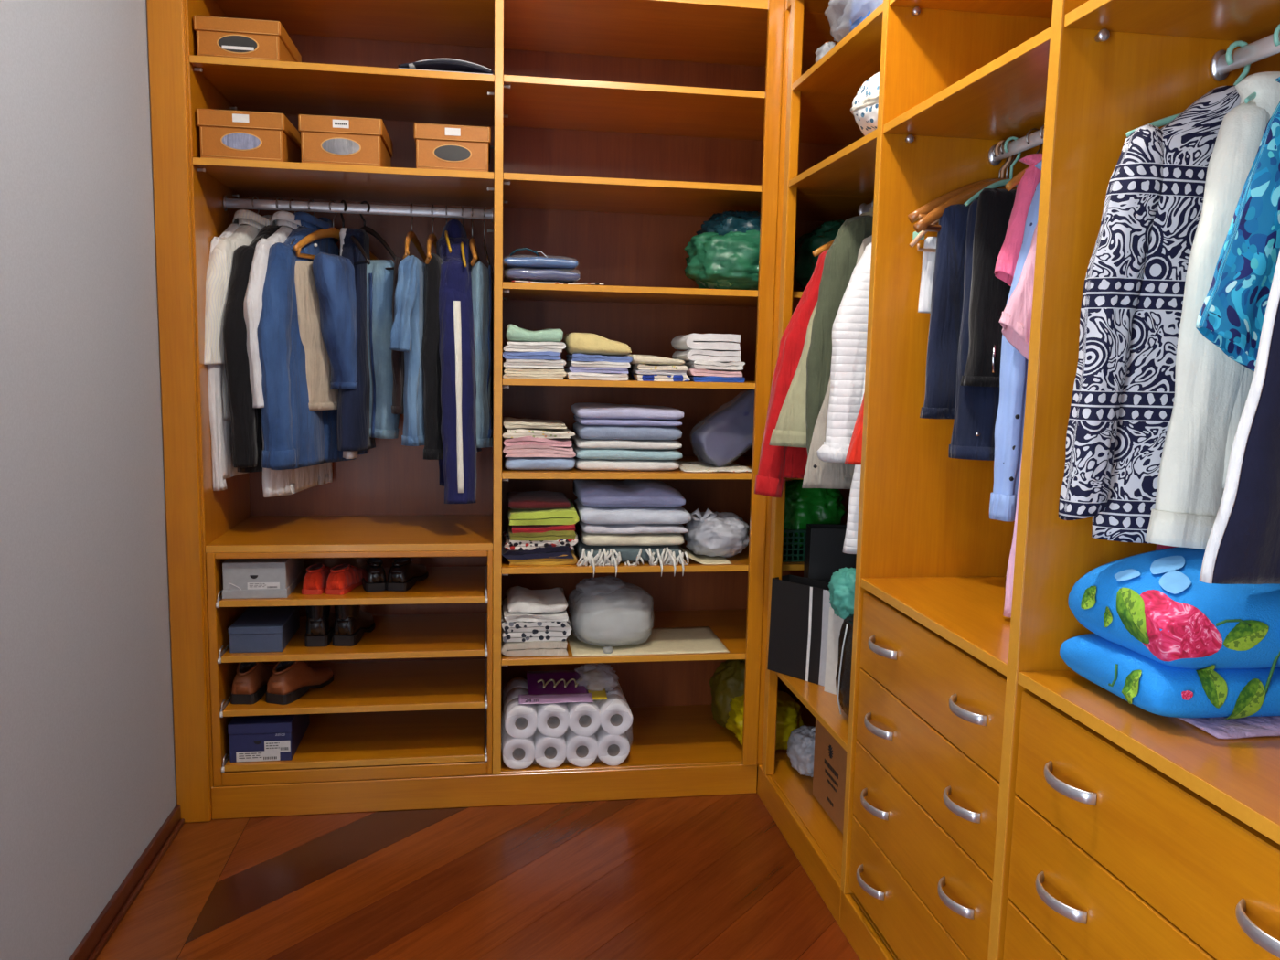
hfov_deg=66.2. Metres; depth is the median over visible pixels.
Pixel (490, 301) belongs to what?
jeans
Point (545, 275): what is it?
bedding
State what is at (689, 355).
towel
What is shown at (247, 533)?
shelf
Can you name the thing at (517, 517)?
cloth
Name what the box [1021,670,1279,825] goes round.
countertop
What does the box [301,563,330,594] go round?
shoe
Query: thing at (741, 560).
shelf
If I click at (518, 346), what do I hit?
towel
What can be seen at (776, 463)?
coat
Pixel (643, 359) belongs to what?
towel
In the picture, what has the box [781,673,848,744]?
shelf
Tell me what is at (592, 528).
bath towel
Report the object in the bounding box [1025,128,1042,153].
clothes hanger
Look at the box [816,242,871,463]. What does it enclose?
jacket
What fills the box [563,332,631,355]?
towel
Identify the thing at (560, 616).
folded cloth
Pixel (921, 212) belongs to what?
clothes hanger
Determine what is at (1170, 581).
print
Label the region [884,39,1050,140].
shelf
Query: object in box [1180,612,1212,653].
print
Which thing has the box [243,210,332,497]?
shirt
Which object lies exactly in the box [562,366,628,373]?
towel
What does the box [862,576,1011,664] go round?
countertop
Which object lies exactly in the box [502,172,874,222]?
shelf
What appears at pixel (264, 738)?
shoe box
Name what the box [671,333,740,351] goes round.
towel
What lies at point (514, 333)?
towel
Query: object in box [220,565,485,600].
shelf
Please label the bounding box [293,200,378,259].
clothes hanger
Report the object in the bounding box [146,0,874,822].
wardrobe
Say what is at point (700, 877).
floor
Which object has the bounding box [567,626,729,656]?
placemat
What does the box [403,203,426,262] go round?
clothes hanger
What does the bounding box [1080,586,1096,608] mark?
print
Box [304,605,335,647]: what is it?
boot
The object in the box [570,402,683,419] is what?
bath towel
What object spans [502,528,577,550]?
cloth
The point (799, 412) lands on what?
coat
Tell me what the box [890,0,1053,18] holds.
shelf
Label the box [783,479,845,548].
plastic bag
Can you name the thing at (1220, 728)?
cloth
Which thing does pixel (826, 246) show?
clothes hanger
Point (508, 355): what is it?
towel
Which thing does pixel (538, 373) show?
towel
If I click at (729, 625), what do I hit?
shelf
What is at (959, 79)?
cabinet
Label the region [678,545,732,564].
paper
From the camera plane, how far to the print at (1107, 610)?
1.55 m
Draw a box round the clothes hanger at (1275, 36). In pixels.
[1244,23,1279,103]
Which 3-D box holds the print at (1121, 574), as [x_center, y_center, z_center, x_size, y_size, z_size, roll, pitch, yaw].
[0.756,0.148,1.526,0.023,0.019,0.043,0,7,-9]
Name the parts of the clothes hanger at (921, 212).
arm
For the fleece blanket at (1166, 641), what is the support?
on the cloth at (1220, 728)
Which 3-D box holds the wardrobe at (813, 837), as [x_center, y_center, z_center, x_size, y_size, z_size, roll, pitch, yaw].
[0.735,-0.191,3.105,0.595,2.560,1.405,0,7,-9]
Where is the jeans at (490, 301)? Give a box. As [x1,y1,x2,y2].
[487,265,492,437]
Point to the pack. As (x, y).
(549, 717)
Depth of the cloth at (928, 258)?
2.29 m
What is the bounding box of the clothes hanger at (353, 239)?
[334,200,370,265]
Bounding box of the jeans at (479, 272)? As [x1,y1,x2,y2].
[470,260,492,447]
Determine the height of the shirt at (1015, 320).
0.402 m
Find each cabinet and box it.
[839,0,1053,959]
[987,0,1279,959]
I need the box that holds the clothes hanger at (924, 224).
[913,138,1016,233]
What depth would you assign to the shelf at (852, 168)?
2.76 m
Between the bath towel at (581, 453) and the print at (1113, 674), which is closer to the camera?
the print at (1113, 674)
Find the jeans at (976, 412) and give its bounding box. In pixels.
[948,199,999,460]
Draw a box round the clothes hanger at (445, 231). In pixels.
[444,204,451,253]
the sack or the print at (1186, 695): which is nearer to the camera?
the print at (1186, 695)
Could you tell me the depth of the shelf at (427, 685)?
3.26 m
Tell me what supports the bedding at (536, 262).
on the bedding at (545, 275)
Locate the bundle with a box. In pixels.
[850,72,879,135]
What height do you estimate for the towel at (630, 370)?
0.019 m
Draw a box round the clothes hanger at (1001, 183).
[964,136,1021,206]
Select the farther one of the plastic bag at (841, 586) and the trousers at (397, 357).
the trousers at (397, 357)
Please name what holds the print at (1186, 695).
attached to the fleece blanket at (1166, 641)
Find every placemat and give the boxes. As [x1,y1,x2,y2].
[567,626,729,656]
[674,459,751,472]
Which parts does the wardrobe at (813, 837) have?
post, hanging rail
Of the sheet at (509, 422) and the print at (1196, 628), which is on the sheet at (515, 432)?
the sheet at (509, 422)
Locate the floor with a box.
[96,767,859,959]
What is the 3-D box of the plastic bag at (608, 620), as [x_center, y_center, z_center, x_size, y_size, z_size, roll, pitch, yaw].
[-0.094,0.445,3.354,0.296,0.224,0.283,0,7,-12]
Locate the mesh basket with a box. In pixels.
[782,529,806,562]
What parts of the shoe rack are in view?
frame, frame, frame, frame, frame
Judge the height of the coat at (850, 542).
0.922 m
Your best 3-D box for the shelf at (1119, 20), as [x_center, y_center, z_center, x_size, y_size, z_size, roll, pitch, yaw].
[1.020,-0.685,1.243,0.579,0.020,0.748,0,7,-9]
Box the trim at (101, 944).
[87,818,184,959]
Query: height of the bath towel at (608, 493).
0.079 m
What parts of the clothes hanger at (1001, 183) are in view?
arm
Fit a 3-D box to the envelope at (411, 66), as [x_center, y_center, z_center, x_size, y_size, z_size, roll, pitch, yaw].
[-0.582,-1.251,3.030,0.240,0.027,0.242,0,7,-9]
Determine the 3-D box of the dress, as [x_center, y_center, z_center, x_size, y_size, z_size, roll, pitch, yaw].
[0.867,-0.184,1.990,0.207,0.940,0.064,-1,7,-17]
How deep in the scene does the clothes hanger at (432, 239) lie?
3.19 m
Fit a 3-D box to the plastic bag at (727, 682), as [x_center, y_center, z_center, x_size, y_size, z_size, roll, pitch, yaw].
[0.377,0.786,3.596,0.233,0.276,0.200,0,7,-9]
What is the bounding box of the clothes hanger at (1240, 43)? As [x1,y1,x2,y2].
[1125,40,1250,137]
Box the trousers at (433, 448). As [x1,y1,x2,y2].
[421,253,443,459]
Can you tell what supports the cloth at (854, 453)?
hanging from the wardrobe at (813, 837)
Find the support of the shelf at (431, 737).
attached to the shoe rack
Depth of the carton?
2.94 m
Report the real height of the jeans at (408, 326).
0.605 m
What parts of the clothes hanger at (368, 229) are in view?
arm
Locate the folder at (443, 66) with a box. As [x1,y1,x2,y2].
[397,61,492,74]
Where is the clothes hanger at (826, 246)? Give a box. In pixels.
[812,198,874,256]
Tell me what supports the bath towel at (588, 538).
on the fringed throw at (611, 555)
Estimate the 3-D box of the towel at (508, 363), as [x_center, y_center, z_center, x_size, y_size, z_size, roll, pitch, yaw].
[-0.347,-0.382,3.212,0.203,0.030,0.268,0,7,-9]
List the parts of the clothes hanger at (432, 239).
arm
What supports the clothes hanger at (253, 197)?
hanging from the wardrobe at (619, 128)
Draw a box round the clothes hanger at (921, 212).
[907,143,1008,223]
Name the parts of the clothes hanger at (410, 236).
arm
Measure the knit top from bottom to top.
0.421 m
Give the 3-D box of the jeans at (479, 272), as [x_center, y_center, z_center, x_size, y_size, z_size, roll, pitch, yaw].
[-0.548,-0.423,3.334,0.119,0.602,0.359,0,7,-9]
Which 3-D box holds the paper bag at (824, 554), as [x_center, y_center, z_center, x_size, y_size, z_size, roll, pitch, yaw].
[0.668,0.379,3.204,0.260,0.459,0.100,1,7,0]
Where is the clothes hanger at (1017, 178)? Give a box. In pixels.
[1005,124,1044,191]
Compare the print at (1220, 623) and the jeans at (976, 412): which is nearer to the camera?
the print at (1220, 623)
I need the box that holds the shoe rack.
[205,550,492,786]
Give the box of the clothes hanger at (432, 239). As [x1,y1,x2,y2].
[425,204,437,264]
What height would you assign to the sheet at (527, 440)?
0.036 m
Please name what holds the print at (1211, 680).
attached to the fleece blanket at (1166, 641)
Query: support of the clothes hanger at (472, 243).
hanging from the wardrobe at (619, 128)
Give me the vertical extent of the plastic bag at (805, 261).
0.262 m
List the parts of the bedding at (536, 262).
wrap handle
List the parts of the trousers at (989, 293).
zip pull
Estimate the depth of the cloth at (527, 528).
3.16 m
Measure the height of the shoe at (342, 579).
0.079 m
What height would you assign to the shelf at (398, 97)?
0.020 m
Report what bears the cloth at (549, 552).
on the cloth at (534, 561)
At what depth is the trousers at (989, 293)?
2.16 m
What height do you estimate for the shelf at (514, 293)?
0.020 m
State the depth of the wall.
2.29 m
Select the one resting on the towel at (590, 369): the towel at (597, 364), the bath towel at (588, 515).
the towel at (597, 364)
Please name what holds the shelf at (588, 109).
attached to the wardrobe at (619, 128)
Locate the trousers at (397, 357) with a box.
[391,256,404,414]
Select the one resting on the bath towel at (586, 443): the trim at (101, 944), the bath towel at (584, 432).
the bath towel at (584, 432)
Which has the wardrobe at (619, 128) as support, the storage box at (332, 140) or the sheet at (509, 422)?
the storage box at (332, 140)
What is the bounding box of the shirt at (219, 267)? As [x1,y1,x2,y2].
[203,209,276,420]
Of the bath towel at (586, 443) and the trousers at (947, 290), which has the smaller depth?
the trousers at (947, 290)
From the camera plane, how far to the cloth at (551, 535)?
3.16 m
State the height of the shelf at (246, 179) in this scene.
0.020 m
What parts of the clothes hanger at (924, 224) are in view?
arm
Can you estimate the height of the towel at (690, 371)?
0.026 m
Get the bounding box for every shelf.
[190,62,494,126]
[194,158,493,207]
[206,514,492,552]
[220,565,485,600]
[222,613,485,656]
[224,659,485,710]
[225,708,485,765]
[501,376,755,389]
[501,454,803,479]
[501,533,804,567]
[501,608,746,660]
[502,81,864,145]
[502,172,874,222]
[502,282,800,308]
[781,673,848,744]
[789,138,876,191]
[793,11,883,95]
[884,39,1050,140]
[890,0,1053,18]
[1066,0,1279,42]
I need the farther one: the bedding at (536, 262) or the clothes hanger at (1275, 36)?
the bedding at (536, 262)
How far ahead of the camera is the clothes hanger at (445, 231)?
3.18 m
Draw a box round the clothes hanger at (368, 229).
[338,201,395,269]
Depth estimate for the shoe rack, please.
3.17 m
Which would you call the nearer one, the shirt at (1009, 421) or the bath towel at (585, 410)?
the shirt at (1009, 421)
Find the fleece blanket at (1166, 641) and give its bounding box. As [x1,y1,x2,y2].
[1059,546,1279,719]
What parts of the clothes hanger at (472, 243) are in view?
arm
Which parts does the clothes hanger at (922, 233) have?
arm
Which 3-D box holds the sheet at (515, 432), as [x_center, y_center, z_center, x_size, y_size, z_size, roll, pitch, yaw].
[-0.340,-0.164,3.241,0.231,0.032,0.269,0,7,-9]
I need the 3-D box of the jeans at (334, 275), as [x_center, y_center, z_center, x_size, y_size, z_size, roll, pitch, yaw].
[-0.962,-0.521,3.284,0.147,0.432,0.384,4,7,20]
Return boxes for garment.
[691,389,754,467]
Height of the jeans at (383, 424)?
0.586 m
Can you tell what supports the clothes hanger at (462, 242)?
hanging from the wardrobe at (619, 128)
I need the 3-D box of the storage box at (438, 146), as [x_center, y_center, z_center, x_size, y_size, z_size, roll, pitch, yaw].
[-0.591,-1.021,3.124,0.227,0.136,0.332,0,7,-9]
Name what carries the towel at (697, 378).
on the wardrobe at (619, 128)
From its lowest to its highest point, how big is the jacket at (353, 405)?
0.722 m
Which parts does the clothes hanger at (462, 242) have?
arm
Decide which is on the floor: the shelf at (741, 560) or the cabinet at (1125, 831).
the cabinet at (1125, 831)
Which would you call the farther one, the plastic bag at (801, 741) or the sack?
the plastic bag at (801, 741)
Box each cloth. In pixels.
[501,540,574,559]
[501,597,568,622]
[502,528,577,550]
[505,586,567,613]
[506,490,570,509]
[507,521,575,541]
[507,545,576,565]
[508,499,579,525]
[512,523,575,533]
[844,392,864,464]
[912,231,937,313]
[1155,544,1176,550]
[1178,715,1279,738]
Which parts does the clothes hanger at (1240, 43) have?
arm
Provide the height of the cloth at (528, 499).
0.036 m
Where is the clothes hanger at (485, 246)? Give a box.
[483,206,492,272]
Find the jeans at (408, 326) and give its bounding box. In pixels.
[389,255,425,446]
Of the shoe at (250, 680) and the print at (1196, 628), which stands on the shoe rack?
the shoe at (250, 680)
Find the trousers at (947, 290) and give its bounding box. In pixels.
[919,203,970,419]
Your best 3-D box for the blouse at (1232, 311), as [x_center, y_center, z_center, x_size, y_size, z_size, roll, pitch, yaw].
[0.977,-0.336,1.443,0.368,0.502,0.060,-1,7,-14]
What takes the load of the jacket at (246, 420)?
hanging from the clothes hanger
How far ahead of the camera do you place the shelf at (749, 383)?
3.12 m
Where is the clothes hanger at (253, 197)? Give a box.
[251,196,259,213]
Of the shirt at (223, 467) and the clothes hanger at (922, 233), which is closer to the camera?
the clothes hanger at (922, 233)
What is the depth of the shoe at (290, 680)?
3.13 m
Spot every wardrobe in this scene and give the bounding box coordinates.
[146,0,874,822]
[757,0,883,925]
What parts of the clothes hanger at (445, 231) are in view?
arm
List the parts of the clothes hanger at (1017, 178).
arm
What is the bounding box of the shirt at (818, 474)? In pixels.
[801,234,872,489]
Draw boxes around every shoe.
[230,661,275,703]
[265,661,333,704]
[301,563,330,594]
[324,563,362,595]
[360,557,386,591]
[386,556,428,591]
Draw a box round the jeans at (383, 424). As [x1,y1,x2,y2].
[366,259,399,438]
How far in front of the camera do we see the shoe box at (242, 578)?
3.02 m
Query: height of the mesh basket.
0.109 m
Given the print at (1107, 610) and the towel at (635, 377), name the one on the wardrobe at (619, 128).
the towel at (635, 377)
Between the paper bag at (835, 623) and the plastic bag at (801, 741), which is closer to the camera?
the paper bag at (835, 623)
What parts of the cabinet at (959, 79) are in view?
handle, handle, handle, handle, drawer, drawer, drawer, drawer, handle, handle, handle, hanging rail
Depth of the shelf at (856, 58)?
2.71 m
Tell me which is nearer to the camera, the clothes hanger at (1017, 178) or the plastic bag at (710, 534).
the clothes hanger at (1017, 178)
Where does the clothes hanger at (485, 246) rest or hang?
hanging from the wardrobe at (619, 128)
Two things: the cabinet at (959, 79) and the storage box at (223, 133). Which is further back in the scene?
the storage box at (223, 133)
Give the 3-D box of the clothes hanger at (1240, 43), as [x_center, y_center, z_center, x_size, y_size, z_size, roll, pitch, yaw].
[0.959,-0.619,1.570,0.403,0.167,0.028,0,7,-10]
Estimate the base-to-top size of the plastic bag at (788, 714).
0.184 m
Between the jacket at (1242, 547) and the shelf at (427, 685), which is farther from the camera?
the shelf at (427, 685)
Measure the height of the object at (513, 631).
0.070 m
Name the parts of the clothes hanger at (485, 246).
arm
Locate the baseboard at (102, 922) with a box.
[68,804,181,959]
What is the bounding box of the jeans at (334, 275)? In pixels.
[312,252,357,389]
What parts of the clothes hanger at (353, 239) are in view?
arm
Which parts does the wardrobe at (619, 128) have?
panel, hanging rail, panel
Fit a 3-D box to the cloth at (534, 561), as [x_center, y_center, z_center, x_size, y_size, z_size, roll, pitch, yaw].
[-0.332,0.240,3.292,0.228,0.039,0.269,0,7,-9]
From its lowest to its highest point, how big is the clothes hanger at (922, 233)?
0.262 m
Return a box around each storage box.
[192,15,301,62]
[196,108,301,162]
[298,114,392,167]
[414,122,490,171]
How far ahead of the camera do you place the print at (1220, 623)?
1.40 m
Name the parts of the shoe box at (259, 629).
lid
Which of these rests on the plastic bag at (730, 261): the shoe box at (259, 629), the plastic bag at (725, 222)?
the plastic bag at (725, 222)
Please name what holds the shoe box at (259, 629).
on the shoe rack
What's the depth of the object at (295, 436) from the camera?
3.06 m
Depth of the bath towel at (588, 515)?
3.20 m
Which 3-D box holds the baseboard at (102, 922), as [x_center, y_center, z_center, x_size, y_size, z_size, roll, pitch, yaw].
[-1.205,1.208,1.611,0.014,0.062,2.940,0,7,-9]
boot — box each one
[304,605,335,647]
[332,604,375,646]
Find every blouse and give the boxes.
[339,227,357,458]
[1058,85,1240,543]
[1195,76,1279,371]
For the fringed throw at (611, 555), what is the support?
on the wardrobe at (619, 128)
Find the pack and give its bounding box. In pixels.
[501,669,632,768]
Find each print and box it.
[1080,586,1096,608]
[1103,606,1112,627]
[1108,663,1118,686]
[1114,568,1140,581]
[1116,587,1149,643]
[1121,669,1141,703]
[1140,589,1222,661]
[1150,555,1184,574]
[1159,570,1191,594]
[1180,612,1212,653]
[1181,690,1193,700]
[1195,664,1227,708]
[1216,618,1250,627]
[1223,619,1269,650]
[1224,678,1265,719]
[1264,651,1279,695]
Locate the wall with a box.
[0,0,176,959]
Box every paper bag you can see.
[767,574,831,686]
[803,523,856,582]
[824,607,843,694]
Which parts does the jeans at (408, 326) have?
folded leg, leg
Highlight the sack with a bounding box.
[835,614,853,715]
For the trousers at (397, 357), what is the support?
hanging from the wardrobe at (619, 128)
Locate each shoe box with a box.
[222,558,305,598]
[227,714,309,762]
[228,605,299,652]
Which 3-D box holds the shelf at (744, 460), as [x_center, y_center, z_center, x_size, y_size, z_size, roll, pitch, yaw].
[0.235,-0.047,3.469,1.438,0.020,0.574,0,7,-9]
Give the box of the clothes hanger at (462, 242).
[460,205,466,266]
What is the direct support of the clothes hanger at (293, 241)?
hanging from the wardrobe at (619, 128)
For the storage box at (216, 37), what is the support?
on the wardrobe at (619, 128)
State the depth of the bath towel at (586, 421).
3.16 m
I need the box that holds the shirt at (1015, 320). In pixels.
[998,223,1037,360]
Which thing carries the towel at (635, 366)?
on the towel at (630, 370)
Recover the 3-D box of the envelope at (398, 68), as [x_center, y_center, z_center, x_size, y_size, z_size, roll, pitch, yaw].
[-0.596,-1.228,3.044,0.275,0.003,0.276,0,7,-9]
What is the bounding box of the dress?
[1002,454,1022,617]
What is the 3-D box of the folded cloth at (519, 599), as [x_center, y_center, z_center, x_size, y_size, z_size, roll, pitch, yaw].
[-0.351,0.399,3.317,0.202,0.046,0.265,0,7,-9]
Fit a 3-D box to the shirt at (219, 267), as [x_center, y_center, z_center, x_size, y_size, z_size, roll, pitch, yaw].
[-1.253,-0.538,3.228,0.130,0.669,0.603,4,7,19]
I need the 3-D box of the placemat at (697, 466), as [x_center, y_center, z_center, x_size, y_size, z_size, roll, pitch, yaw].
[0.238,-0.048,3.354,0.235,0.010,0.310,0,7,-9]
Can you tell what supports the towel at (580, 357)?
on the towel at (597, 364)
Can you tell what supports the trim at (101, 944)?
attached to the wall
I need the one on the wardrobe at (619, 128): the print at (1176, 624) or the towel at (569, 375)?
the towel at (569, 375)
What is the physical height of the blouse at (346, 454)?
0.753 m
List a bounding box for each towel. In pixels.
[501,351,561,360]
[501,366,565,379]
[502,341,565,352]
[502,359,565,368]
[504,457,575,469]
[505,324,563,341]
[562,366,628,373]
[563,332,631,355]
[564,371,628,380]
[565,352,632,362]
[565,361,629,367]
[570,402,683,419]
[570,434,682,448]
[571,442,682,459]
[572,456,679,470]
[573,415,682,426]
[573,421,682,439]
[573,479,685,507]
[574,498,691,523]
[576,522,683,545]
[577,520,688,533]
[625,354,684,364]
[625,363,687,370]
[627,368,686,374]
[627,373,690,381]
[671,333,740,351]
[672,349,741,362]
[683,359,745,370]
[686,368,742,376]
[687,375,745,382]
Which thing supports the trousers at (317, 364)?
hanging from the clothes hanger at (331, 232)
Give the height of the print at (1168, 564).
0.022 m
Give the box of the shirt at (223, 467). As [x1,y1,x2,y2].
[207,224,247,490]
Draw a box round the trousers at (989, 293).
[960,188,1016,386]
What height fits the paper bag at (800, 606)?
0.299 m
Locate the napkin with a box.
[511,280,603,285]
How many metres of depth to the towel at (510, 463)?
3.13 m
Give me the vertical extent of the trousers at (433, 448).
0.662 m
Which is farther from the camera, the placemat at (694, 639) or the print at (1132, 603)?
the placemat at (694, 639)
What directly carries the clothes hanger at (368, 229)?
hanging from the wardrobe at (619, 128)
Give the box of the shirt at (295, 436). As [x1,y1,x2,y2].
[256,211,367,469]
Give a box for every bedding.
[502,247,577,271]
[503,268,580,283]
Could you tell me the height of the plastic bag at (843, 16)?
0.232 m
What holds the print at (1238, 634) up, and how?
attached to the fleece blanket at (1166, 641)
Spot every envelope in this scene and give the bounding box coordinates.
[397,67,492,74]
[408,58,490,70]
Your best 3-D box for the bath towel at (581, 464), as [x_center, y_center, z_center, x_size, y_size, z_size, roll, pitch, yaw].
[-0.059,-0.066,3.329,0.338,0.039,0.329,0,7,-9]
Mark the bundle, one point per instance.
(865, 105)
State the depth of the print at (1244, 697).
1.43 m
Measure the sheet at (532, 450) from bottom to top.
0.047 m
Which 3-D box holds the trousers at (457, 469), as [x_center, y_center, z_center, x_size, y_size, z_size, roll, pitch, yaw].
[-0.632,-0.410,3.335,0.161,0.925,0.543,-1,7,-16]
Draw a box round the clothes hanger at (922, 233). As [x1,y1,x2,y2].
[909,139,1012,252]
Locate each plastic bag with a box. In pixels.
[574,596,650,644]
[683,229,759,290]
[683,508,749,557]
[695,210,760,235]
[709,659,745,727]
[725,690,804,749]
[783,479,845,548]
[786,725,815,777]
[793,219,844,288]
[815,0,883,63]
[827,566,855,618]
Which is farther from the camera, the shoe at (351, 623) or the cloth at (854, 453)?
the shoe at (351, 623)
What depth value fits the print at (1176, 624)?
1.41 m
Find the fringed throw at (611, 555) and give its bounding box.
[574,533,689,576]
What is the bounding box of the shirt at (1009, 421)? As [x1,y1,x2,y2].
[989,160,1042,521]
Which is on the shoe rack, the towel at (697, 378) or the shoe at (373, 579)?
the shoe at (373, 579)
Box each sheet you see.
[501,416,566,428]
[501,426,575,437]
[501,433,571,447]
[501,440,575,458]
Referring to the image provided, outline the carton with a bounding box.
[812,717,846,834]
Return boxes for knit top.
[993,153,1042,286]
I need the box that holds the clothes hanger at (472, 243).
[469,205,479,266]
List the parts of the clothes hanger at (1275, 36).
arm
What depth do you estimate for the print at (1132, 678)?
1.48 m
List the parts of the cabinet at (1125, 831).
drawer, handle, handle, drawer, drawer, hanging rail, handle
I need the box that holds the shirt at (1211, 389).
[1144,71,1279,549]
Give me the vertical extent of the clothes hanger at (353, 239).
0.222 m
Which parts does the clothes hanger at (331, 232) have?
arm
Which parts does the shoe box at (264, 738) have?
lid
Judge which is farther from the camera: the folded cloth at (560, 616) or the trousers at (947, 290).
the folded cloth at (560, 616)
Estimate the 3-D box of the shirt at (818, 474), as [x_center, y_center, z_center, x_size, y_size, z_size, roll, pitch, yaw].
[0.716,-0.360,2.793,0.503,0.771,0.050,-1,7,-15]
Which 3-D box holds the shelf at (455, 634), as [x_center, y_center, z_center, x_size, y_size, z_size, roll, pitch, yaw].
[-0.925,0.524,3.301,0.800,0.020,0.462,0,7,-9]
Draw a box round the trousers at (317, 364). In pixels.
[294,260,338,410]
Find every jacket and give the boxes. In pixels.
[223,224,281,472]
[336,228,375,451]
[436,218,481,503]
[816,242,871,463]
[1199,250,1279,584]
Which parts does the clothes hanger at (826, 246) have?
arm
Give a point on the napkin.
(586, 283)
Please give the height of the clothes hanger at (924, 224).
0.224 m
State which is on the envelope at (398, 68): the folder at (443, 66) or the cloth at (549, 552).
the folder at (443, 66)
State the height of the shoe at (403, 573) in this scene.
0.091 m
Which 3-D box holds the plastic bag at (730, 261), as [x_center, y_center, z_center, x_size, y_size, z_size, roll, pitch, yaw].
[0.328,-0.731,3.280,0.374,0.213,0.301,0,7,-9]
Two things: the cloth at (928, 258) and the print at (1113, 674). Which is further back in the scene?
the cloth at (928, 258)
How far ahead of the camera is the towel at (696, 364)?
3.18 m
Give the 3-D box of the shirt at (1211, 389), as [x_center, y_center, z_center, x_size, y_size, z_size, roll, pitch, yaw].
[0.965,-0.251,1.528,0.351,0.722,0.077,0,7,-12]
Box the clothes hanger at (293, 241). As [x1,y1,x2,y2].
[290,199,315,245]
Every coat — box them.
[754,249,828,497]
[768,206,873,456]
[842,464,861,554]

